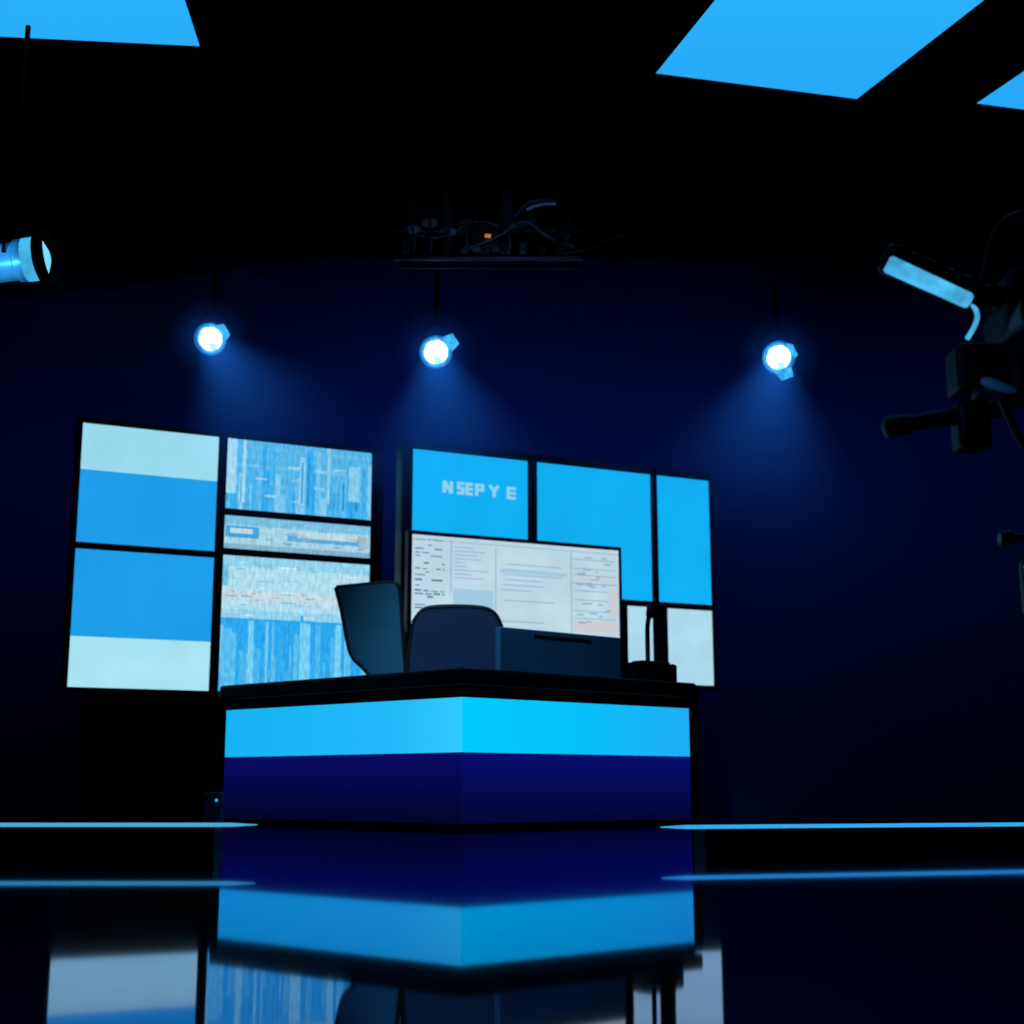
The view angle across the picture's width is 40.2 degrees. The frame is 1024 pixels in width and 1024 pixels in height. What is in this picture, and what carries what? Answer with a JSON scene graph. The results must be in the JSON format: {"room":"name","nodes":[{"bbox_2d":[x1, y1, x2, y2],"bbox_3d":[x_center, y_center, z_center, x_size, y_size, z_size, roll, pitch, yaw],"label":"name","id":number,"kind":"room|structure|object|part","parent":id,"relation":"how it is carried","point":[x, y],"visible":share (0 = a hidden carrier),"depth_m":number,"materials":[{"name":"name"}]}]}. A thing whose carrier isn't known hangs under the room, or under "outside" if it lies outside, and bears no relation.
{"room":"studio","nodes":[
{"label":"studio","id":0,"kind":"room"},
{"bbox_2d":[0,258,1023,813],"bbox_3d":[0.000,0.169,15.557,18.000,6.235,0.200,0,-11,0],"label":"wall","id":1,"kind":"structure","parent":0,"point":[870,618],"depth_m":15.67,"materials":[{"name":"blue paint"}]},
{"bbox_2d":[0,0,1023,257],"bbox_3d":[0.000,-4.688,7.235,18.000,0.100,18.400,0,-11,0],"label":"ceiling","id":2,"kind":"structure","parent":0,"point":[305,100],"depth_m":13.21,"materials":[{"name":"black paint"}]},
{"bbox_2d":[0,25,59,283],"bbox_3d":[-3.435,-2.813,9.721,0.658,2.624,0.358,0,-11,0],"label":"light","id":3,"kind":"object","parent":2,"relation":"hanging from","point":[35,257],"visible":1,"depth_m":9.45,"materials":[{"name":"blue"}]},
{"bbox_2d":[194,139,230,355],"bbox_3d":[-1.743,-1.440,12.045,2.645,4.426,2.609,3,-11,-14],"label":"spotlight","id":4,"kind":"object","parent":2,"relation":"hanging from","point":[210,339],"visible":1,"depth_m":12.74,"materials":[{"name":"blue"}]},
{"bbox_3d":[-2.591,-1.632,12.619,0.095,0.129,0.127,8,-14,-36],"label":"barn door","id":5,"kind":"part","parent":4,"relation":"part of","materials":[{"name":"blue metal"}]},
{"bbox_2d":[419,269,458,368],"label":"spotlight","id":6,"kind":"object","parent":2,"relation":"hanging from","point":[435,351],"depth_m":12.66,"materials":[{"name":"blue"}]},
{"bbox_3d":[-0.554,-1.527,12.607,0.101,0.128,0.140,7,-13,-33],"label":"barn door","id":7,"kind":"part","parent":6,"relation":"part of","materials":[{"name":"blue metal"}]},
{"bbox_2d":[393,75,625,268],"bbox_3d":[-0.017,-2.885,11.866,1.942,1.660,0.558,0,-11,0],"label":"lighting truss","id":8,"kind":"object","parent":2,"relation":"hanging from","point":[485,237],"visible":1,"depth_m":11.62,"materials":[{"name":"grey metal"}]},
{"bbox_2d":[759,139,797,380],"bbox_3d":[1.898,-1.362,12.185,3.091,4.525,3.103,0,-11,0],"label":"spotlight","id":9,"kind":"object","parent":2,"relation":"hanging from","point":[778,357],"visible":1,"depth_m":12.68,"materials":[{"name":"blue"}]},
{"bbox_3d":[2.455,-1.248,12.636,0.163,0.146,0.056,-2,-11,8],"label":"barn door","id":10,"kind":"part","parent":9,"relation":"part of","materials":[{"name":"blue metal"}]},
{"bbox_3d":[2.533,-1.463,12.607,0.089,0.133,0.101,5,-12,-24],"label":"barn door","id":11,"kind":"part","parent":9,"relation":"part of","materials":[{"name":"blue metal"}]},
{"bbox_3d":[1.070,-3.680,10.563,0.024,0.600,0.024,0,-11,0],"label":"hanger","id":12,"kind":"object","parent":2,"relation":"hanging from","visible":0},
{"bbox_2d":[646,0,704,74],"bbox_3d":[2.302,-3.528,9.593,1.907,0.110,2.609,3,-12,-17],"label":"housing","id":13,"kind":"object","parent":12,"relation":"hanging from","point":[678,27],"visible":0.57,"depth_m":10.05,"materials":[{"name":"black metal"}]},
{"bbox_2d":[646,0,714,76],"bbox_3d":[1.409,-3.521,9.319,0.043,0.030,2.601,3,-12,-17],"label":"frame","id":14,"kind":"object","parent":13,"relation":"attached to","point":[661,60],"visible":1,"depth_m":9.98,"materials":[{"name":"black metal"}]},
{"bbox_2d":[646,73,856,103],"bbox_3d":[1.863,-3.248,10.712,1.742,0.030,0.061,3,-11,-14],"label":"frame","id":15,"kind":"object","parent":13,"relation":"attached to","point":[656,76],"visible":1,"depth_m":10.70,"materials":[{"name":"black metal"}]},
{"bbox_2d":[656,0,982,98],"bbox_3d":[2.300,-3.476,9.520,2.460,0.001,2.770,0,-11,0],"label":"ceiling light panel","id":16,"kind":"object","parent":13,"relation":"attached to","point":[840,48],"visible":1,"depth_m":10.01,"materials":[{"name":"blue plastic"}]},
{"bbox_2d":[857,0,991,103],"bbox_3d":[3.127,-3.430,9.780,0.043,0.030,2.526,4,-12,-20],"label":"frame","id":17,"kind":"object","parent":13,"relation":"attached to","point":[983,3],"visible":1,"depth_m":10.13,"materials":[{"name":"black metal"}]},
{"bbox_3d":[3.620,-3.589,11.025,0.024,0.600,0.024,0,-11,0],"label":"hanger","id":18,"kind":"object","parent":2,"relation":"hanging from","visible":0},
{"bbox_2d":[964,50,1023,102],"bbox_3d":[4.885,-3.436,10.062,1.806,0.110,2.736,4,-12,-20],"label":"housing","id":19,"kind":"object","parent":18,"relation":"hanging from","point":[1015,62],"visible":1,"depth_m":10.68,"materials":[{"name":"black metal"}]},
{"bbox_2d":[965,63,1023,106],"bbox_3d":[4.023,-3.416,9.852,0.043,0.030,2.506,4,-12,-20],"label":"frame","id":20,"kind":"object","parent":19,"relation":"attached to","point":[1019,70],"visible":1,"depth_m":10.68,"materials":[{"name":"black metal"}]},
{"bbox_2d":[967,103,1023,114],"bbox_3d":[4.446,-3.156,11.181,1.818,0.030,0.060,3,-11,-14],"label":"frame","id":21,"kind":"object","parent":19,"relation":"attached to","point":[976,106],"visible":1,"depth_m":11.01,"materials":[{"name":"black metal"}]},
{"bbox_2d":[977,72,1023,109],"bbox_3d":[4.885,-3.371,10.060,2.530,0.001,2.650,0,-11,0],"label":"diffuser","id":22,"kind":"object","parent":19,"relation":"attached to","point":[1011,94],"visible":1,"depth_m":10.84,"materials":[{"name":"blue plastic"}]},
{"bbox_2d":[0,814,1023,1023],"bbox_3d":[0.000,1.510,5.920,18.000,0.100,18.200,0,-11,0],"label":"floor","id":23,"kind":"structure","parent":0,"point":[285,923],"depth_m":3.00,"materials":[{"name":"black"}]},
{"bbox_2d":[0,823,256,853],"bbox_3d":[-5.030,1.460,6.274,7.800,0.135,0.165,0,-11,0],"label":"platform edge","id":24,"kind":"object","parent":23,"relation":"on","point":[15,838],"visible":1,"depth_m":6.21,"materials":[{"name":"blue"}]},
{"bbox_2d":[74,423,226,820],"bbox_3d":[-2.702,1.052,13.069,2.750,3.545,0.152,5,-12,-25],"label":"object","id":25,"kind":"structure","parent":23,"relation":"on","point":[142,756],"depth_m":12.62,"materials":[{"name":"black"}]},
{"bbox_2d":[60,419,195,694],"bbox_3d":[-2.650,0.489,13.211,2.950,2.475,0.140,5,-12,-25],"label":"screen frame","id":26,"kind":"structure","parent":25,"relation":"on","point":[76,436],"depth_m":12.57,"materials":[{"name":"black"}]},
{"bbox_2d":[62,417,82,690],"bbox_3d":[-3.927,0.354,12.521,0.040,2.475,0.030,5,-12,-25],"label":"mullion","id":27,"kind":"object","parent":26,"relation":"attached to","point":[80,423],"visible":1,"depth_m":12.50,"materials":[{"name":"black metal"}]},
{"bbox_2d":[67,636,209,690],"bbox_3d":[-3.346,1.370,12.608,1.250,0.455,0.001,5,-12,-25],"label":"screen","id":28,"kind":"object","parent":26,"relation":"attached to","point":[95,662],"visible":1,"depth_m":12.60,"materials":[{"name":"glass"}]},
{"bbox_2d":[62,687,219,694],"bbox_3d":[-2.614,1.672,12.902,2.950,0.035,0.031,5,-12,-25],"label":"mullion","id":29,"kind":"object","parent":26,"relation":"attached to","point":[89,689],"visible":0.44,"depth_m":12.54,"materials":[{"name":"black"}]},
{"bbox_2d":[70,548,213,641],"bbox_3d":[-3.346,0.761,12.727,1.250,0.785,0.001,5,-12,-25],"label":"screen","id":30,"kind":"object","parent":26,"relation":"attached to","point":[117,594],"visible":1,"depth_m":12.72,"materials":[{"name":"blue glass"}]},
{"bbox_2d":[71,541,217,557],"bbox_3d":[-3.345,0.346,12.806,1.330,0.060,0.030,5,-12,-25],"label":"mullion","id":31,"kind":"object","parent":26,"relation":"attached to","point":[82,545],"visible":1,"depth_m":12.78,"materials":[{"name":"black metal"}]},
{"bbox_2d":[76,469,216,550],"bbox_3d":[-3.346,-0.012,12.879,1.250,0.670,0.001,5,-12,-25],"label":"screen","id":32,"kind":"object","parent":26,"relation":"attached to","point":[120,508],"visible":1,"depth_m":12.87,"materials":[{"name":"blue glass"}]},
{"bbox_2d":[208,433,227,694],"bbox_3d":[-2.742,0.463,13.076,0.085,2.475,0.030,5,-12,-25],"label":"mullion","id":33,"kind":"object","parent":26,"relation":"attached to","point":[223,441],"visible":1,"depth_m":13.05,"materials":[{"name":"black metal"}]},
{"bbox_2d":[78,417,382,453],"bbox_3d":[-2.614,-0.718,13.370,2.950,0.045,0.031,5,-12,-25],"label":"mullion","id":34,"kind":"object","parent":26,"relation":"attached to","point":[85,420],"visible":1,"depth_m":13.30,"materials":[{"name":"black metal"}]},
{"bbox_2d":[218,555,369,690],"bbox_3d":[-2.050,1.086,13.292,1.460,1.275,0.005,5,-12,-25],"label":"screen","id":35,"kind":"object","parent":26,"relation":"attached to","point":[281,618],"visible":0.73,"depth_m":13.25,"materials":[{"name":"blue glass"}]},
{"bbox_2d":[224,515,369,557],"bbox_3d":[-2.050,0.242,13.458,1.460,0.315,0.001,5,-12,-25],"label":"screen","id":36,"kind":"object","parent":26,"relation":"attached to","point":[240,532],"visible":1,"depth_m":13.45,"materials":[{"name":"blue glass"}]},
{"bbox_2d":[219,548,375,564],"bbox_3d":[-2.040,0.429,13.424,1.560,0.065,0.030,5,-12,-25],"label":"mullion","id":37,"kind":"object","parent":26,"relation":"attached to","point":[225,551],"visible":1,"depth_m":13.40,"materials":[{"name":"black metal"}]},
{"bbox_2d":[225,438,371,519],"bbox_3d":[-2.050,-0.310,13.566,1.460,0.680,0.004,5,-12,-25],"label":"screen","id":38,"kind":"object","parent":26,"relation":"attached to","point":[261,476],"visible":1,"depth_m":13.56,"materials":[{"name":"blue glass"}]},
{"bbox_2d":[221,508,376,526],"bbox_3d":[-2.040,0.056,13.497,1.560,0.065,0.030,5,-12,-25],"label":"mullion","id":39,"kind":"object","parent":26,"relation":"attached to","point":[228,511],"visible":1,"depth_m":13.46,"materials":[{"name":"black metal"}]},
{"bbox_2d":[369,449,383,581],"bbox_3d":[-1.339,0.591,13.733,0.125,2.475,0.030,5,-12,-25],"label":"mullion","id":40,"kind":"object","parent":26,"relation":"attached to","point":[377,472],"visible":0.56,"depth_m":13.83,"materials":[{"name":"black"}]},
{"bbox_2d":[203,787,223,822],"bbox_3d":[-2.240,2.211,10.517,0.130,0.291,0.128,0,-11,0],"label":"box","id":41,"kind":"object","parent":23,"relation":"on","point":[213,801],"visible":0.88,"depth_m":10.47,"materials":[{"name":"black plastic"}]},
{"bbox_2d":[334,580,405,674],"bbox_3d":[-1.220,1.649,12.240,0.662,2.055,0.616,0,-11,0],"label":"office chair","id":42,"kind":"object","parent":23,"relation":"on","point":[371,613],"visible":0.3,"depth_m":12.10,"materials":[{"name":"teal fabric"}]},
{"bbox_2d":[406,604,502,671],"bbox_3d":[-0.429,1.688,11.723,0.898,1.779,0.619,0,-11,0],"label":"office chair","id":43,"kind":"object","parent":23,"relation":"on","point":[441,636],"visible":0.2,"depth_m":11.59,"materials":[{"name":"blue fabric"}]},
{"bbox_2d":[220,668,695,828],"bbox_3d":[-0.445,1.983,11.511,3.168,1.120,2.488,-10,-15,41],"label":"desk","id":44,"kind":"object","parent":23,"relation":"on","point":[452,748],"visible":0.99,"depth_m":10.58,"materials":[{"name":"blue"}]},
{"bbox_2d":[495,627,620,677],"bbox_3d":[0.380,1.127,10.988,1.280,0.360,0.200,9,-14,-39],"label":"monitor","id":45,"kind":"object","parent":44,"relation":"on","point":[523,650],"visible":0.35,"depth_m":10.93,"materials":[{"name":"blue plastic"}]},
{"bbox_2d":[622,604,676,681],"bbox_3d":[1.140,1.097,11.626,0.460,0.663,0.200,9,-14,-39],"label":"desk microphone","id":46,"kind":"object","parent":44,"relation":"on","point":[646,669],"visible":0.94,"depth_m":11.51,"materials":[{"name":"black"}]},
{"bbox_3d":[1.150,1.246,11.585,0.320,0.015,0.130,9,-14,-39],"label":"button panel","id":47,"kind":"part","parent":46,"relation":"part of","materials":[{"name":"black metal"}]},
{"bbox_2d":[689,689,700,815],"bbox_3d":[0.475,2.311,13.592,3.100,1.275,0.121,5,-12,-25],"label":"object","id":48,"kind":"structure","parent":23,"relation":"on","point":[693,702],"depth_m":14.16,"materials":[{"name":"black"}]},
{"bbox_2d":[395,440,713,690],"bbox_3d":[0.493,0.581,13.928,3.490,2.270,0.141,5,-12,-25],"label":"screen frame","id":49,"kind":"structure","parent":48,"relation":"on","point":[399,444],"depth_m":13.29,"materials":[{"name":"black"}]},
{"bbox_2d":[400,439,412,654],"bbox_3d":[-0.996,0.426,13.138,0.110,2.270,0.030,5,-12,-25],"label":"mullion","id":50,"kind":"object","parent":49,"relation":"attached to","point":[407,453],"visible":0.51,"depth_m":13.22,"materials":[{"name":"black metal"}]},
{"bbox_2d":[412,449,527,539],"bbox_3d":[-0.397,-0.102,13.536,1.220,0.920,0.001,5,-12,-25],"label":"screen","id":51,"kind":"object","parent":49,"relation":"attached to","point":[433,510],"visible":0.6,"depth_m":13.54,"materials":[{"name":"blue glass"}]},
{"bbox_2d":[442,480,515,499],"bbox_3d":[-0.314,-0.214,13.594,0.780,0.140,0.001,5,-12,-25],"label":"caption","id":52,"kind":"object","parent":51,"relation":"attached to","point":[466,489],"visible":1,"depth_m":13.55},
{"bbox_2d":[404,530,622,642],"bbox_3d":[0.033,0.742,13.500,2.285,0.960,0.167,5,-12,-25],"label":"monitor","id":53,"kind":"object","parent":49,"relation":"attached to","point":[562,587],"visible":0.83,"depth_m":13.45,"materials":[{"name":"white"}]},
{"bbox_2d":[527,453,536,539],"bbox_3d":[0.200,-0.136,13.830,0.100,0.900,0.030,5,-12,-25],"label":"mullion","id":54,"kind":"object","parent":49,"relation":"attached to","point":[531,465],"visible":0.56,"depth_m":13.81,"materials":[{"name":"black"}]},
{"bbox_2d":[402,439,711,480],"bbox_3d":[0.529,-0.508,14.063,3.490,0.080,0.031,5,-12,-25],"label":"mullion","id":55,"kind":"object","parent":49,"relation":"attached to","point":[421,445],"visible":1,"depth_m":14.00,"materials":[{"name":"black metal"}]},
{"bbox_2d":[537,462,651,600],"bbox_3d":[0.835,0.207,14.075,1.310,1.320,0.001,5,-12,-25],"label":"screen","id":56,"kind":"object","parent":49,"relation":"attached to","point":[577,505],"visible":0.8,"depth_m":14.15,"materials":[{"name":"blue glass"}]},
{"bbox_2d":[621,603,627,677],"bbox_3d":[1.121,1.327,13.991,0.080,0.830,0.030,5,-12,-25],"label":"mullion","id":57,"kind":"object","parent":49,"relation":"attached to","point":[624,646],"visible":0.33,"depth_m":14.00,"materials":[{"name":"black metal"}]},
{"bbox_2d":[628,606,652,661],"bbox_3d":[1.291,1.333,14.076,0.300,0.770,0.001,5,-12,-25],"label":"screen","id":58,"kind":"object","parent":49,"relation":"attached to","point":[637,616],"visible":0.4,"depth_m":14.09,"materials":[{"name":"glass"}]},
{"bbox_2d":[650,467,659,660],"bbox_3d":[1.461,0.652,14.289,0.075,2.270,0.030,5,-12,-25],"label":"mullion","id":59,"kind":"object","parent":49,"relation":"attached to","point":[653,477],"visible":0.56,"depth_m":14.32,"materials":[{"name":"black metal"}]},
{"bbox_2d":[653,606,668,661],"bbox_3d":[1.504,1.362,14.170,0.170,0.830,0.030,5,-12,-25],"label":"mullion","id":60,"kind":"object","parent":49,"relation":"attached to","point":[663,611],"visible":0.36,"depth_m":14.19,"materials":[{"name":"black metal"}]},
{"bbox_2d":[622,599,714,610],"bbox_3d":[1.603,0.954,14.299,1.110,0.060,0.031,5,-12,-25],"label":"mullion","id":61,"kind":"object","parent":49,"relation":"attached to","point":[639,603],"visible":0.76,"depth_m":14.30,"materials":[{"name":"black metal"}]},
{"bbox_2d":[657,475,711,604],"bbox_3d":[1.783,0.294,14.518,0.640,1.320,0.001,5,-12,-25],"label":"screen","id":62,"kind":"object","parent":49,"relation":"attached to","point":[682,503],"visible":1,"depth_m":14.52,"materials":[{"name":"blue glass"}]},
{"bbox_2d":[668,608,713,685],"bbox_3d":[1.825,1.382,14.326,0.545,0.770,0.001,5,-12,-25],"label":"screen","id":63,"kind":"object","parent":49,"relation":"attached to","point":[690,639],"visible":0.8,"depth_m":14.33,"materials":[{"name":"glass"}]},
{"bbox_2d":[708,474,717,689],"bbox_3d":[2.088,0.709,14.582,0.035,2.270,0.030,5,-12,-25],"label":"mullion","id":64,"kind":"object","parent":49,"relation":"attached to","point":[715,687],"visible":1,"depth_m":14.56,"materials":[{"name":"black metal"}]},
{"bbox_2d":[660,822,1023,851],"bbox_3d":[4.613,1.695,7.439,8.200,0.121,0.165,3,-11,-15],"label":"platform edge","id":65,"kind":"object","parent":23,"relation":"on","point":[882,836],"visible":1,"depth_m":6.58,"materials":[{"name":"blue"}]},
{"bbox_2d":[878,210,1023,615],"bbox_3d":[2.877,0.008,4.910,3.041,2.460,0.795,0,-11,0],"label":"camera","id":66,"kind":"object","parent":23,"relation":"on","point":[992,371],"visible":1,"depth_m":5.13,"materials":[{"name":"black metal"}]},
{"bbox_2d":[878,243,992,314],"bbox_3d":[1.591,-0.876,5.264,0.421,0.276,0.128,0,-11,0],"label":"light","id":67,"kind":"object","parent":66,"relation":"attached to","point":[972,295],"depth_m":5.21,"materials":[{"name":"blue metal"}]},
{"bbox_3d":[1.571,-0.339,5.131,0.429,0.138,0.076,0,-11,0],"label":"pan handle","id":68,"kind":"part","parent":66,"relation":"part of","materials":[{"name":"black metal"}]},
{"bbox_3d":[1.720,-0.530,5.102,0.089,0.089,0.050,0,-11,0],"label":"tilt knob","id":69,"kind":"part","parent":66,"relation":"part of","materials":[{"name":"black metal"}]},
{"bbox_3d":[1.735,-0.428,5.102,0.110,0.040,0.050,0,-11,0],"label":"tilt plate","id":70,"kind":"part","parent":66,"relation":"part of","materials":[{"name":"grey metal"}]},
{"bbox_3d":[1.759,-0.458,5.062,0.126,0.062,0.044,0,-11,0],"label":"tilt lever","id":71,"kind":"part","parent":66,"relation":"part of","materials":[{"name":"blue"}]},
{"bbox_3d":[2.028,-0.731,5.238,0.567,0.240,0.080,0,-11,0],"label":"housing arm","id":72,"kind":"part","parent":66,"relation":"part of","materials":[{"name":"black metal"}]},
{"bbox_3d":[1.770,-0.506,5.061,0.067,0.041,0.040,0,-11,0],"label":"focus motor","id":73,"kind":"part","parent":66,"relation":"part of","materials":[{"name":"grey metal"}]},
{"bbox_2d":[997,530,1023,546],"bbox_3d":[1.980,-0.053,5.090,0.442,0.820,0.069,0,-11,0],"label":"handle","id":74,"kind":"object","parent":66,"relation":"on","point":[1004,538],"depth_m":5.04,"materials":[{"name":"black metal"}]},
{"bbox_2d":[1019,560,1023,615],"bbox_3d":[2.019,0.274,5.046,0.362,0.200,0.050,0,-11,0],"label":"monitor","id":75,"kind":"object","parent":66,"relation":"on","point":[1021,564],"depth_m":5.04,"materials":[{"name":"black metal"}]},
{"bbox_3d":[-4.600,-3.797,9.965,0.024,0.600,0.024,0,-11,0],"label":"hanger","id":76,"kind":"object","parent":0,"visible":0},
{"bbox_3d":[-3.375,-3.672,8.855,2.581,0.110,2.490,1,-11,-5],"label":"housing","id":77,"kind":"object","parent":76,"relation":"hanging from","visible":0},
{"bbox_2d":[0,0,199,45],"bbox_3d":[-3.365,-3.609,8.843,2.470,0.001,2.570,0,-11,0],"label":"ceiling light panel","id":78,"kind":"object","parent":77,"relation":"attached to","point":[167,22],"visible":1,"depth_m":9.77,"materials":[{"name":"blue plastic"}]},
{"bbox_2d":[0,37,208,51],"bbox_3d":[-3.425,-3.382,10.026,2.478,0.030,0.059,1,-11,-5],"label":"frame","id":79,"kind":"object","parent":77,"relation":"attached to","point":[2,39],"visible":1,"depth_m":10.06,"materials":[{"name":"black metal"}]},
{"bbox_2d":[185,0,209,51],"bbox_3d":[-2.161,-3.594,8.946,0.059,0.030,2.492,1,-11,-3],"label":"frame","id":80,"kind":"object","parent":77,"relation":"attached to","point":[191,5],"visible":1,"depth_m":9.80,"materials":[{"name":"black metal"}]}
]}

